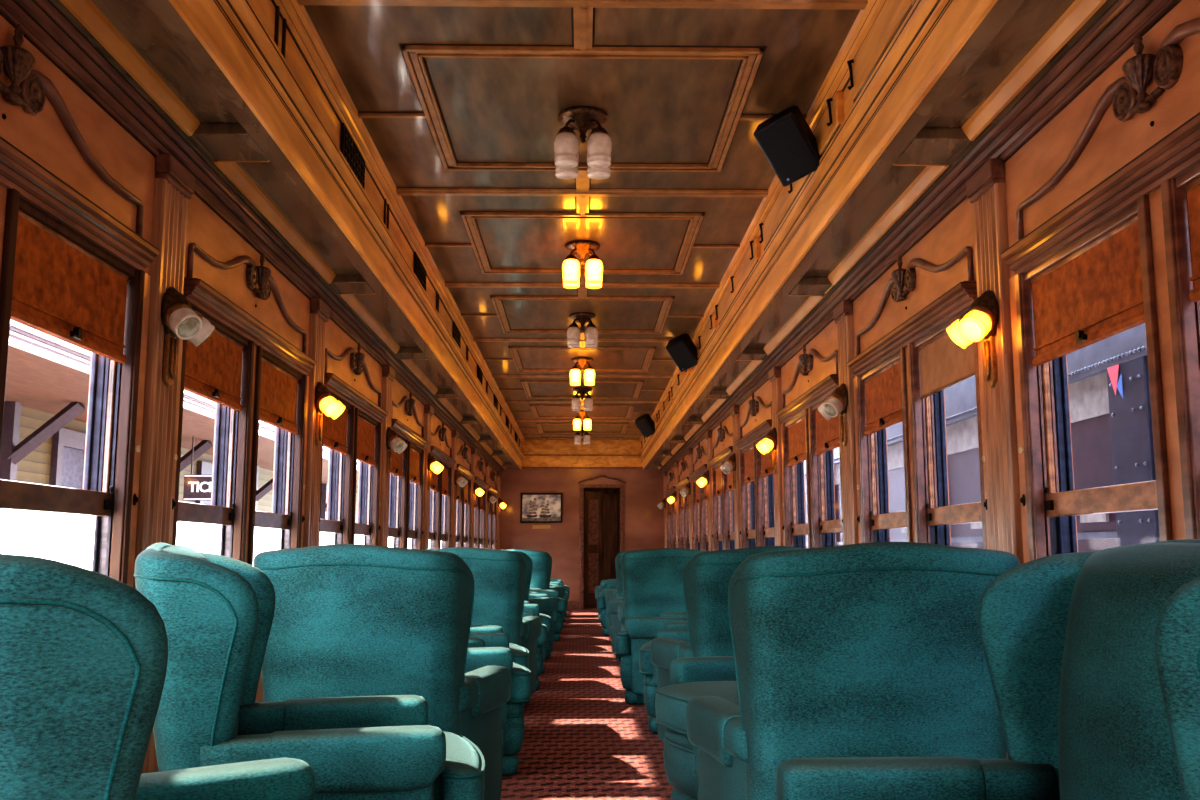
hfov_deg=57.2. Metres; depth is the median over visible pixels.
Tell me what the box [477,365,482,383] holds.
air vent
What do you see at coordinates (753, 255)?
trim
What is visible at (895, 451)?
blind
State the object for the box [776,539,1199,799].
armchair
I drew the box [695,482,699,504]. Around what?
window shade
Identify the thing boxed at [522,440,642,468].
trim
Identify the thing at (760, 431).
trim
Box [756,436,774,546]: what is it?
window
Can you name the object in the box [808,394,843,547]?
window
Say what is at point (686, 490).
wall sconce
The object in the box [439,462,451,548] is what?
window
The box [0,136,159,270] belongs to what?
trim
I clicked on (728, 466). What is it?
wall sconce
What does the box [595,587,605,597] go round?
seat cushion
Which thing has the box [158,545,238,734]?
cushion
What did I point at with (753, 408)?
trim
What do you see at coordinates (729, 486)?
window shade
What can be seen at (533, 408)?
trim
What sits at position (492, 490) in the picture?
trim
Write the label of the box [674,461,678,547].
trim
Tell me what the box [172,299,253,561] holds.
window
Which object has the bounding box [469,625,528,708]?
armchair
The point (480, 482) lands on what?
trim
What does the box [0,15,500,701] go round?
wall
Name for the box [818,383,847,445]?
wall sconce
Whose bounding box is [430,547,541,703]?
armchair
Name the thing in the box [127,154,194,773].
trim
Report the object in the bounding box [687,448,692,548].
trim
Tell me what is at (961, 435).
blind
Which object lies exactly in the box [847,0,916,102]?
trim
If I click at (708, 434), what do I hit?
trim
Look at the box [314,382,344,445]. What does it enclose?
wall sconce
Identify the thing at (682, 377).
trim
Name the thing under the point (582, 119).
ceiling lamp
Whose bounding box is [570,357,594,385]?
ceiling lamp
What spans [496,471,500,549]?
trim
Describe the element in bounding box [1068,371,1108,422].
blind
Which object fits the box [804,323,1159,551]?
coach
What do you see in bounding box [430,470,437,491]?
window shade
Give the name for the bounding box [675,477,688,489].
trim
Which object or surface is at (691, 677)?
armchair
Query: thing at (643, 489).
wall
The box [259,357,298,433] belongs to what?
window shade
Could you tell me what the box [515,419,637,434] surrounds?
trim
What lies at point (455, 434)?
trim
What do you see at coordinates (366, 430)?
window shade
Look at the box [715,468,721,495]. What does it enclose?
window shade
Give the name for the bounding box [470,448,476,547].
trim
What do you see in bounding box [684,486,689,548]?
window
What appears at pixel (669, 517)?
window
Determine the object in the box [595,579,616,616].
armchair
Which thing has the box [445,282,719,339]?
trim
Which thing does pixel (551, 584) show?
armchair
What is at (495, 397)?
air vent
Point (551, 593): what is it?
armchair
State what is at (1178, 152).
trim
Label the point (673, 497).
wall sconce
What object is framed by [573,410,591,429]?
ceiling lamp
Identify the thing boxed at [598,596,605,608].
armrest
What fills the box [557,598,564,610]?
seat cushion
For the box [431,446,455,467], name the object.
trim
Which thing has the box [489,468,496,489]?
trim
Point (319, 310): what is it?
trim
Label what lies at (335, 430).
window shade
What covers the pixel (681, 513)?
window
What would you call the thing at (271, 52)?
trim
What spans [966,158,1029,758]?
trim
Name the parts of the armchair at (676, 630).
seat, arm, arm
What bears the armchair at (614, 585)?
on the floor
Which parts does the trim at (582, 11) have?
panel frame, cross rail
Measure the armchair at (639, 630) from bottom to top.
1.013 m
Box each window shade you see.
[11,210,128,363]
[184,329,243,411]
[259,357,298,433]
[323,408,347,454]
[357,416,375,465]
[390,449,403,477]
[409,447,419,484]
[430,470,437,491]
[442,468,448,495]
[456,484,460,500]
[464,482,468,503]
[480,495,483,510]
[680,495,683,510]
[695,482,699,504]
[703,484,706,500]
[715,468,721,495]
[726,470,733,491]
[743,448,753,484]
[760,450,772,477]
[787,417,805,466]
[815,409,839,455]
[864,359,901,434]
[918,331,974,398]
[1030,215,1144,365]
[1184,178,1199,301]
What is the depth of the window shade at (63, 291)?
3.06 m
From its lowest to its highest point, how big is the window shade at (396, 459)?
0.295 m
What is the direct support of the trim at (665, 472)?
attached to the wall at (1114, 143)
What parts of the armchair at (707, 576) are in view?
arm, panel, arm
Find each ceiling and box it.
[50,0,519,468]
[304,5,859,439]
[644,0,1116,469]
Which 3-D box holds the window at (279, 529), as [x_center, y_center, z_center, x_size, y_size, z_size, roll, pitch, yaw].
[-1.559,0.386,5.126,0.141,1.150,0.830,0,-8,-1]
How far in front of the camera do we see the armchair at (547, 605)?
10.09 m
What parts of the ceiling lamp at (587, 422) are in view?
lamp shade, ceiling plate, lamp shade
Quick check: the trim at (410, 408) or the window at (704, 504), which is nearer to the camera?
the trim at (410, 408)
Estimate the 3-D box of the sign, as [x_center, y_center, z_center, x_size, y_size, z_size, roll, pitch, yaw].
[-5.715,1.015,16.318,0.880,0.947,0.050,0,-8,-1]
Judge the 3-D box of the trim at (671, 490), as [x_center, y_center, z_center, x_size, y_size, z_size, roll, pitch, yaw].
[1.109,1.439,17.285,0.060,0.080,1.720,0,-8,-1]
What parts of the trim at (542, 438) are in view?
panel frame, cross rail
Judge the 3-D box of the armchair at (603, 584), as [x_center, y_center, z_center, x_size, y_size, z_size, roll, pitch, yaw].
[0.415,2.604,15.414,0.885,1.013,0.738,3,-8,-21]
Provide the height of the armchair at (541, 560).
1.013 m
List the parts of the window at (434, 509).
storm sash, sash, casing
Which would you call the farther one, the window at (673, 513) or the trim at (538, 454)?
the trim at (538, 454)
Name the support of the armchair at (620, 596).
on the floor
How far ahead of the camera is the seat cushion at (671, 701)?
4.14 m
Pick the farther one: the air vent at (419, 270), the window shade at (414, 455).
the window shade at (414, 455)
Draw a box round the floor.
[501,603,673,799]
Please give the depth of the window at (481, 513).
15.89 m
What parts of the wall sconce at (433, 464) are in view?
drop plate, lamp shade, bulb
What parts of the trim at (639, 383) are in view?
panel frame, cross rail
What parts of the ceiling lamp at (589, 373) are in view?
lamp shade, ceiling plate, lamp shade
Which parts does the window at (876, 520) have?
sash, storm sash, sash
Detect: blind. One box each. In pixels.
[804,475,806,492]
[834,463,840,484]
[887,441,903,470]
[946,416,978,455]
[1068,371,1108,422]
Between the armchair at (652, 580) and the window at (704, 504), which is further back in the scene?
the window at (704, 504)
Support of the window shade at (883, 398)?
attached to the window at (876, 520)
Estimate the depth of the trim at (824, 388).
6.68 m
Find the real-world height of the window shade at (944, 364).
0.235 m
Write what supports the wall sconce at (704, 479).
attached to the wall at (1114, 143)
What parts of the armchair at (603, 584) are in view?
arm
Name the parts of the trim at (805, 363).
panel moulding, panel moulding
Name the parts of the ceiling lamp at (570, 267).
lamp shade, lamp shade, ceiling plate, lamp shade, lamp shade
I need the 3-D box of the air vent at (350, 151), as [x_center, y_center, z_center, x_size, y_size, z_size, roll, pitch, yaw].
[-1.129,-1.107,5.040,0.011,0.145,0.480,0,-8,-1]
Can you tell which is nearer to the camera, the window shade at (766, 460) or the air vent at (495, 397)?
the window shade at (766, 460)
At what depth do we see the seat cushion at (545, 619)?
8.95 m
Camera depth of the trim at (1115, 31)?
3.71 m
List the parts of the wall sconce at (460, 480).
lamp shade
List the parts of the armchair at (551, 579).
arm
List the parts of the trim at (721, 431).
panel moulding, panel moulding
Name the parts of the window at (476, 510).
sash, casing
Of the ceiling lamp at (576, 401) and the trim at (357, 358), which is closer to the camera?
the trim at (357, 358)
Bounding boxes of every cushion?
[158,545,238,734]
[434,731,484,799]
[503,703,506,725]
[506,662,530,703]
[509,643,528,668]
[537,624,546,645]
[539,613,550,632]
[553,610,556,623]
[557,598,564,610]
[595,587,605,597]
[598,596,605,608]
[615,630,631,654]
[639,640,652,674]
[653,666,656,682]
[655,681,738,731]
[694,746,696,771]
[1058,542,1199,799]
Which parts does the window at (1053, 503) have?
sash, storm sash, sash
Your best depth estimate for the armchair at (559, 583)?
15.45 m
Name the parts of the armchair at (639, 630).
seat, arm, panel, arm, arm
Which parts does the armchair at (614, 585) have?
arm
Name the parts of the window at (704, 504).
casing, sash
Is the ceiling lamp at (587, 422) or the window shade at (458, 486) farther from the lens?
the ceiling lamp at (587, 422)
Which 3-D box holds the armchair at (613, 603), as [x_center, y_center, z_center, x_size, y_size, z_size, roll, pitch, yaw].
[0.515,1.848,9.903,0.738,1.013,0.885,3,-8,-21]
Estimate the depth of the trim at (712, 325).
9.13 m
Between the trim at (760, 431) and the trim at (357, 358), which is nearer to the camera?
the trim at (357, 358)
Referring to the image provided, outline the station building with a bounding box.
[0,319,358,522]
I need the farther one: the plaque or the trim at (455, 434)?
the plaque
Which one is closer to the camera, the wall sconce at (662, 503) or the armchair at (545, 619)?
the armchair at (545, 619)
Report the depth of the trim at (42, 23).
3.75 m
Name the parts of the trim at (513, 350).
cross rail, panel frame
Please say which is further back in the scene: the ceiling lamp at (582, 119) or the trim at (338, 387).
the trim at (338, 387)
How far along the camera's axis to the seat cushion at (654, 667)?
5.52 m
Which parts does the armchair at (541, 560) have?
arm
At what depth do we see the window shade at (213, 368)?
4.31 m
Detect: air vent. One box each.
[341,123,364,190]
[414,252,426,291]
[453,321,460,349]
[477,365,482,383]
[494,394,497,410]
[506,416,508,428]
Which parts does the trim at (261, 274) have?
panel moulding, panel moulding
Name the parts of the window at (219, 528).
pane, sash, storm sash, sash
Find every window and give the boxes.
[0,188,144,583]
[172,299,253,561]
[247,346,306,565]
[318,393,354,544]
[351,408,380,545]
[388,435,407,547]
[405,441,423,549]
[429,459,440,548]
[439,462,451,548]
[455,475,463,546]
[462,476,470,546]
[474,486,479,547]
[479,486,485,548]
[488,502,491,548]
[492,494,496,548]
[667,494,671,547]
[672,502,675,547]
[678,486,684,548]
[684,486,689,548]
[693,476,700,549]
[700,475,707,550]
[712,462,723,550]
[723,460,734,549]
[740,442,757,547]
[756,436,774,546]
[782,409,811,547]
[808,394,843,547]
[856,348,911,542]
[907,302,986,548]
[1015,194,1172,560]
[1160,163,1199,538]
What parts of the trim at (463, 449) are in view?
panel moulding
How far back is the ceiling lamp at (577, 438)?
17.28 m
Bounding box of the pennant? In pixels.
[1107,364,1122,397]
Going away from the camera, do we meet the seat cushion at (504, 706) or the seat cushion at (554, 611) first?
the seat cushion at (504, 706)
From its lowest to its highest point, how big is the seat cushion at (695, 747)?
0.179 m
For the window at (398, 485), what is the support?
in the wall at (42, 137)
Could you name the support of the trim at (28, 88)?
attached to the wall at (42, 137)
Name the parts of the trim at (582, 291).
panel frame, cross rail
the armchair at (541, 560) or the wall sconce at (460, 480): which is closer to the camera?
the wall sconce at (460, 480)
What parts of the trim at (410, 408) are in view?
panel moulding, panel moulding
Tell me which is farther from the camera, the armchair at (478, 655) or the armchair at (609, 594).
the armchair at (609, 594)
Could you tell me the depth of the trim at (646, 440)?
17.91 m
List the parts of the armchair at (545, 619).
arm, seat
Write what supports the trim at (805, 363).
attached to the wall at (1114, 143)
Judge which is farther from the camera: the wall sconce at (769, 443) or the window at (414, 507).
the window at (414, 507)
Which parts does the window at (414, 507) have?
pane, storm sash, sash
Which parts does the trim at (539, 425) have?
cross rail, panel frame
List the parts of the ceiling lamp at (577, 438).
lamp shade, lamp shade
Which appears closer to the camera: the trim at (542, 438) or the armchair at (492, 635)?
the armchair at (492, 635)
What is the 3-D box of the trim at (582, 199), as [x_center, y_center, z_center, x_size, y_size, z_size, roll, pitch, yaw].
[-0.110,-0.983,6.951,2.000,0.022,2.112,0,-8,-1]
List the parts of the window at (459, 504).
sash, casing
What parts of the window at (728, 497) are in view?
casing, sash, storm sash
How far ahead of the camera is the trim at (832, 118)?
5.16 m
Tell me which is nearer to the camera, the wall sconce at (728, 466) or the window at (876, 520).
the window at (876, 520)
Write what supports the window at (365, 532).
in the wall at (42, 137)
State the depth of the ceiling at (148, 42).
3.98 m
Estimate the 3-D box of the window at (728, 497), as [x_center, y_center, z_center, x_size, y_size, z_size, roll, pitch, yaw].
[1.304,1.125,10.512,0.141,1.150,0.830,0,-8,-1]
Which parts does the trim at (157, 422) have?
knob, knob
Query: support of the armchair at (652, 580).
on the floor
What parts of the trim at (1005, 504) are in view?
knob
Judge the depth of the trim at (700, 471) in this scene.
13.02 m
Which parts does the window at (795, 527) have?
sash, storm sash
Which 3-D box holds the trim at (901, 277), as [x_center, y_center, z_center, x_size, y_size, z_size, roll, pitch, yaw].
[1.322,-0.477,4.832,0.078,0.329,1.661,0,-8,-2]
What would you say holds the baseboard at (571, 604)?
attached to the wall at (643, 489)
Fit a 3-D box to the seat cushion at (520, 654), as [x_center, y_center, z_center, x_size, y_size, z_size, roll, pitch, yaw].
[-0.766,1.415,6.003,0.751,0.179,0.633,1,-8,-8]
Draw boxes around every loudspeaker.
[635,414,654,437]
[666,334,697,371]
[754,106,820,186]
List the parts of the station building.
post, door casing, door glass, door casing, post, post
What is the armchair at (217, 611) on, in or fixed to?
on the floor
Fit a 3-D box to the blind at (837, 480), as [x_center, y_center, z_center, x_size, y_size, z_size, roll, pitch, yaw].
[2.838,0.817,12.644,0.015,0.240,1.480,0,-8,-1]
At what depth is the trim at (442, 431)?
11.01 m
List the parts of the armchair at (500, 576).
panel, arm, arm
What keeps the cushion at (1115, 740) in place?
on the armchair at (1092, 658)
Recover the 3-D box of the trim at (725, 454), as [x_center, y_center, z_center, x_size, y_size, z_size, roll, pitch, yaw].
[1.211,0.582,11.044,0.060,0.080,1.720,0,-8,-1]
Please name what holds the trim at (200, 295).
attached to the wall at (42, 137)
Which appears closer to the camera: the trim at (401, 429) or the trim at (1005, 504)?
the trim at (1005, 504)
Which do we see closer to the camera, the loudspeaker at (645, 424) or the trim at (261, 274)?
the trim at (261, 274)
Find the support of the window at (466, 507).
in the wall at (42, 137)
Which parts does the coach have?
window post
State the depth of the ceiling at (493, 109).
5.26 m
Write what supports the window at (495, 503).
in the wall at (42, 137)
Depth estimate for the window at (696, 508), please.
13.86 m
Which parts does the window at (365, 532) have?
pane, storm sash, sash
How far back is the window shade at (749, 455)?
9.46 m
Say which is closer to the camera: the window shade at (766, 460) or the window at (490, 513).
the window shade at (766, 460)
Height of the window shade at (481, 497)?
0.295 m
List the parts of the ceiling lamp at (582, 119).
lamp shade, lamp shade, arm, ceiling plate, arm, lamp shade, lamp shade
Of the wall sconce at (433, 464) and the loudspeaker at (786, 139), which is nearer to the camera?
the loudspeaker at (786, 139)
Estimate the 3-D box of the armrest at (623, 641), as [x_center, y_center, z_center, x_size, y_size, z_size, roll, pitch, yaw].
[0.536,1.602,7.366,0.751,0.179,0.633,-4,-9,25]
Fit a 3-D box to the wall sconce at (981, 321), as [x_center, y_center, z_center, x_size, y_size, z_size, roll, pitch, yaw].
[1.264,-0.208,3.734,0.132,0.336,0.241,0,-8,-1]
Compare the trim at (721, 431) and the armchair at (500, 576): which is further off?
the trim at (721, 431)
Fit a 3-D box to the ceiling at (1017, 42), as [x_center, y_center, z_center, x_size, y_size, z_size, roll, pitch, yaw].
[1.199,-0.306,8.415,0.534,0.084,21.850,0,-8,-1]
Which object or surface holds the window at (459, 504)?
in the wall at (42, 137)
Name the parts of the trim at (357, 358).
panel moulding, panel moulding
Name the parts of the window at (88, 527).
pane, sash, storm sash, sash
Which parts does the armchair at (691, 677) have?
seat, arm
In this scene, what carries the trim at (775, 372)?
attached to the wall at (1114, 143)
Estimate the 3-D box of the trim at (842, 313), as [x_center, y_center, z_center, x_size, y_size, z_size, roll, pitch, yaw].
[1.301,0.547,5.751,0.052,2.140,0.390,0,-8,-1]
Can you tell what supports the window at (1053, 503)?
in the wall at (1114, 143)
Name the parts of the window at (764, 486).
casing, sash, storm sash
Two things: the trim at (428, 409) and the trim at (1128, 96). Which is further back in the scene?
the trim at (428, 409)
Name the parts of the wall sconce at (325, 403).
drop plate, lamp shade, bulb, lamp shade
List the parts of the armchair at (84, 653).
arm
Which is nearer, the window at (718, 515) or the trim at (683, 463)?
the window at (718, 515)
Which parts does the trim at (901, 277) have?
panel moulding, panel moulding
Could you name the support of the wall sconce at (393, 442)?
attached to the wall at (42, 137)
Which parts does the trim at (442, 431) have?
panel moulding, panel moulding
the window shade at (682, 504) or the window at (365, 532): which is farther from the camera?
the window shade at (682, 504)
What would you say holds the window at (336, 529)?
in the wall at (42, 137)
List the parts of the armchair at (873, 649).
arm, arm, panel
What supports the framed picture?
attached to the wall at (643, 489)
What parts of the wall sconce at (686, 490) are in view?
lamp shade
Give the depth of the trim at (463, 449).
13.09 m
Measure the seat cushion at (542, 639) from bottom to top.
0.179 m
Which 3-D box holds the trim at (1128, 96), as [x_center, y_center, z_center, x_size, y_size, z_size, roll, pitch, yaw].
[1.356,-0.762,2.752,0.078,0.329,1.661,0,-8,0]
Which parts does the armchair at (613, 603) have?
arm, panel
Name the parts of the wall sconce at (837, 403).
lamp shade, bulb, lamp shade, drop plate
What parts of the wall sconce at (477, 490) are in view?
lamp shade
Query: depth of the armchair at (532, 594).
11.02 m
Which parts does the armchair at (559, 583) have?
arm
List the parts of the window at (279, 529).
pane, sash, storm sash, sash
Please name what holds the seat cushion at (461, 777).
on the armchair at (217, 611)
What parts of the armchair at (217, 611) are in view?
arm, arm, panel, arm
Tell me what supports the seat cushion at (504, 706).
on the armchair at (350, 620)
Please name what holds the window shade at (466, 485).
attached to the window at (466, 507)
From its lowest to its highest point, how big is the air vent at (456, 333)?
0.145 m
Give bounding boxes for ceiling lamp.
[554,106,611,179]
[562,240,602,288]
[567,312,597,347]
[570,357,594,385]
[572,388,592,411]
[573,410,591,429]
[574,427,589,444]
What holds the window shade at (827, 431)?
attached to the window at (824, 525)
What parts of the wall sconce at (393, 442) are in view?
drop plate, lamp shade, bulb, lamp shade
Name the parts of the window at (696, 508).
sash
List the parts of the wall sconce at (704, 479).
lamp shade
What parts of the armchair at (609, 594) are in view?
panel, arm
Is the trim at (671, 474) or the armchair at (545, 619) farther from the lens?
the trim at (671, 474)
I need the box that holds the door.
[578,475,625,608]
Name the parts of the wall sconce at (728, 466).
bulb, lamp shade, drop plate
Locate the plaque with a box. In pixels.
[532,525,550,528]
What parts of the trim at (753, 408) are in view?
panel moulding, panel moulding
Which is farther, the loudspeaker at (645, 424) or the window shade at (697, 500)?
the loudspeaker at (645, 424)
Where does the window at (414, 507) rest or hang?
in the wall at (42, 137)
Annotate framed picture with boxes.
[520,493,562,522]
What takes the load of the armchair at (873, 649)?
on the floor
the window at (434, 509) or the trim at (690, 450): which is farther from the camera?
the trim at (690, 450)
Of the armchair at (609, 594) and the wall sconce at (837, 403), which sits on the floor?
the armchair at (609, 594)
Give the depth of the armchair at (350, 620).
3.56 m
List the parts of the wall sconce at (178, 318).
drop plate, lamp shade, bulb, lamp shade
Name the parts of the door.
panel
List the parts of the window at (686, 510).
casing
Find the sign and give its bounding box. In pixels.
[183,437,211,500]
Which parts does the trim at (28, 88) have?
panel moulding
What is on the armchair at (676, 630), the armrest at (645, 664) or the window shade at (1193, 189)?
the armrest at (645, 664)
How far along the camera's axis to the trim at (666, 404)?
13.59 m
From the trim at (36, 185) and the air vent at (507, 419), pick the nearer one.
the trim at (36, 185)
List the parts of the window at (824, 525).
sash, sash, storm sash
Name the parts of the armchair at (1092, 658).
arm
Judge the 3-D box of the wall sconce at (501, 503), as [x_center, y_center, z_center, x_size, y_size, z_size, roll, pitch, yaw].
[-1.621,1.785,18.253,0.132,0.336,0.241,0,-8,-1]
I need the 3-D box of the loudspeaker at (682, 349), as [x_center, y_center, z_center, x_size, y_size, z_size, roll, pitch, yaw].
[0.756,-0.453,9.916,0.276,0.388,0.284,-5,-9,33]
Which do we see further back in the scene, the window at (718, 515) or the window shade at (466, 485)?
the window shade at (466, 485)
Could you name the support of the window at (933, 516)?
in the wall at (1114, 143)
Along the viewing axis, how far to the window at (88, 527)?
3.34 m
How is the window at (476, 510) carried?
in the wall at (42, 137)
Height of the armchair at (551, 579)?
1.013 m
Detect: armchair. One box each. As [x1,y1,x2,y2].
[0,553,314,799]
[133,542,485,799]
[253,544,511,799]
[427,548,546,689]
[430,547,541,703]
[465,637,531,775]
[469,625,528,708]
[482,548,557,657]
[501,549,566,626]
[508,549,568,621]
[509,549,565,624]
[523,601,550,673]
[528,591,554,630]
[529,588,564,640]
[550,578,569,616]
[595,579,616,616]
[595,581,616,621]
[598,587,616,635]
[600,583,616,595]
[605,549,650,635]
[608,549,697,636]
[608,598,623,660]
[615,548,742,703]
[618,548,707,630]
[639,622,689,733]
[650,546,803,741]
[655,656,738,799]
[686,542,1019,799]
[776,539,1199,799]
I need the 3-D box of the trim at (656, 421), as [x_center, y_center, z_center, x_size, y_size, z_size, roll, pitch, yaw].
[0.779,0.377,15.790,0.065,0.168,1.860,0,-8,-1]
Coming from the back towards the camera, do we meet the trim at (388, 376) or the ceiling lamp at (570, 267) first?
the trim at (388, 376)
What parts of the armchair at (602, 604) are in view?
seat, arm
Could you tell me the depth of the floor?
5.96 m
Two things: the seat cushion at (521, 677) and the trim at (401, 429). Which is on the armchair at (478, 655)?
the seat cushion at (521, 677)
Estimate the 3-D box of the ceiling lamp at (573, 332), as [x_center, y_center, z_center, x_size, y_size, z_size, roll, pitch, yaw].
[-0.144,-0.575,9.061,0.256,0.256,0.256,0,-8,-1]
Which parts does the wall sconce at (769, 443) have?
lamp shade, bulb, lamp shade, drop plate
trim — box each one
[0,0,502,474]
[0,24,143,236]
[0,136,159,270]
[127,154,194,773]
[169,0,524,469]
[183,277,315,374]
[187,242,306,353]
[297,0,867,191]
[301,298,329,547]
[324,343,380,406]
[324,372,387,422]
[378,365,394,546]
[391,391,423,437]
[391,418,428,449]
[396,187,767,285]
[422,404,433,549]
[431,422,451,457]
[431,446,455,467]
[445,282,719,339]
[450,430,458,547]
[457,442,470,470]
[457,464,474,479]
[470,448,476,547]
[473,338,673,375]
[475,457,485,481]
[475,476,488,488]
[485,461,489,548]
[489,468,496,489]
[489,486,498,496]
[492,374,672,401]
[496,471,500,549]
[505,400,659,420]
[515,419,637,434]
[522,434,641,440]
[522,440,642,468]
[639,0,997,469]
[641,436,650,449]
[650,412,659,436]
[658,390,672,421]
[661,0,1181,475]
[664,471,667,547]
[665,486,674,496]
[667,469,674,489]
[671,368,690,399]
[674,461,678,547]
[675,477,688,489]
[678,458,688,481]
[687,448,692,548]
[689,464,706,480]
[691,312,717,368]
[693,443,706,471]
[705,430,712,550]
[708,446,732,467]
[712,422,732,457]
[715,237,760,324]
[730,405,740,548]
[735,419,771,450]
[740,392,771,437]
[759,91,843,250]
[769,366,784,545]
[776,374,838,422]
[782,344,838,407]
[833,300,860,544]
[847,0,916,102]
[847,280,976,375]
[856,246,973,354]
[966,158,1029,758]
[1001,112,1199,274]
[1016,17,1199,240]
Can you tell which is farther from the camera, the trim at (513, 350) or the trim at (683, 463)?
the trim at (683, 463)
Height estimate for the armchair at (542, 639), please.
1.013 m
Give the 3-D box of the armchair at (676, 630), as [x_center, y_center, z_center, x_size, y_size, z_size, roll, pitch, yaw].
[0.666,1.353,6.300,0.885,1.013,0.738,-1,-8,7]
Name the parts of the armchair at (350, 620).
panel, arm, arm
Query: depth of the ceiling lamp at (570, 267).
6.89 m
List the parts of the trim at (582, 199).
cross rail, panel frame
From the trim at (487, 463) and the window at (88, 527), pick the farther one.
the trim at (487, 463)
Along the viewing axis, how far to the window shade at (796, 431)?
7.35 m
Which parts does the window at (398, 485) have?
pane, storm sash, sash, casing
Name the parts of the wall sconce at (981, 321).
lamp shade, bulb, lamp shade, drop plate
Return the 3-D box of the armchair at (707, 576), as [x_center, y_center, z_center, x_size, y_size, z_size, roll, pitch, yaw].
[0.677,1.215,5.297,0.738,1.013,0.885,2,-8,-17]
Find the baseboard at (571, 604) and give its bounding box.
[567,601,578,608]
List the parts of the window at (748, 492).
sash, storm sash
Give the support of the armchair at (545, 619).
on the floor
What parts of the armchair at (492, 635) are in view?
arm, arm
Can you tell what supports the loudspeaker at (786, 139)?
attached to the ceiling at (493, 109)
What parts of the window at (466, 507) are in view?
sash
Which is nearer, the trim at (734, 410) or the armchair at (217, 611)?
the armchair at (217, 611)
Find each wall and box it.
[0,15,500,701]
[500,467,663,600]
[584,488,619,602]
[663,0,1199,551]
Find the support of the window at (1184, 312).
in the wall at (1114, 143)
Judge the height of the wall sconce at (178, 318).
0.336 m
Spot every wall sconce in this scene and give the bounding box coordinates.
[161,287,214,385]
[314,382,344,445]
[386,427,406,473]
[427,453,443,489]
[454,470,467,499]
[473,482,483,507]
[487,491,496,512]
[498,498,506,517]
[657,498,665,517]
[667,491,676,512]
[680,482,690,507]
[696,470,709,500]
[720,453,735,489]
[756,427,776,473]
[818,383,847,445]
[946,290,998,387]
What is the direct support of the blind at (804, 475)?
hanging from the coach
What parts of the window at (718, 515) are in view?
sash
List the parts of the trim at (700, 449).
panel moulding, panel moulding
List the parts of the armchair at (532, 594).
arm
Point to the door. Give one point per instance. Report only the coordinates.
(593, 499)
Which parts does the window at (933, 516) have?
sash, storm sash, sash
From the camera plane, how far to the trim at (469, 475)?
12.97 m
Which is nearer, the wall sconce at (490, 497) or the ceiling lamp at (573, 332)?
the ceiling lamp at (573, 332)
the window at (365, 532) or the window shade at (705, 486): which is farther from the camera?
the window shade at (705, 486)
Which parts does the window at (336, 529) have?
pane, sash, storm sash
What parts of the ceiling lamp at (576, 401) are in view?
lamp shade, ceiling plate, lamp shade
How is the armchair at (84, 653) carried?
on the floor
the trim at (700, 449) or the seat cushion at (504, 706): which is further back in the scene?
the trim at (700, 449)
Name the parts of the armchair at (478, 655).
arm, arm, arm, seat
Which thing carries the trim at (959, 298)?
attached to the wall at (1114, 143)
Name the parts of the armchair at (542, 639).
arm, seat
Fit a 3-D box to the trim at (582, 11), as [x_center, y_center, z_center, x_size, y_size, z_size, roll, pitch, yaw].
[-0.075,-1.268,4.871,2.000,0.022,2.112,0,-8,-1]
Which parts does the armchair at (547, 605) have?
arm, panel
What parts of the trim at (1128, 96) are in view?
panel moulding, panel moulding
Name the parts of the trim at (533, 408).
panel frame, cross rail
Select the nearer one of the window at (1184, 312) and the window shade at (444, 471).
the window at (1184, 312)
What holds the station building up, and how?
on the platform
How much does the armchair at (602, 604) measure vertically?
1.013 m
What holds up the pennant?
attached to the coach
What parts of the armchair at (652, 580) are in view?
arm, panel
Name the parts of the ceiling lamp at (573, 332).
lamp shade, lamp shade, ceiling plate, lamp shade, lamp shade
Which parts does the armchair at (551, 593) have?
arm, seat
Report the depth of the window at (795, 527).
7.61 m
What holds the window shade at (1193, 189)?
attached to the window at (1184, 312)
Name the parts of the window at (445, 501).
sash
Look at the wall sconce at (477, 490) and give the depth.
14.04 m
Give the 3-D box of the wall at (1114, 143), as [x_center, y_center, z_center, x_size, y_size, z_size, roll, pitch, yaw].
[1.350,0.811,8.264,0.128,2.620,21.850,0,-8,-1]
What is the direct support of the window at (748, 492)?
in the wall at (1114, 143)
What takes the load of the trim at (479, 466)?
attached to the wall at (42, 137)

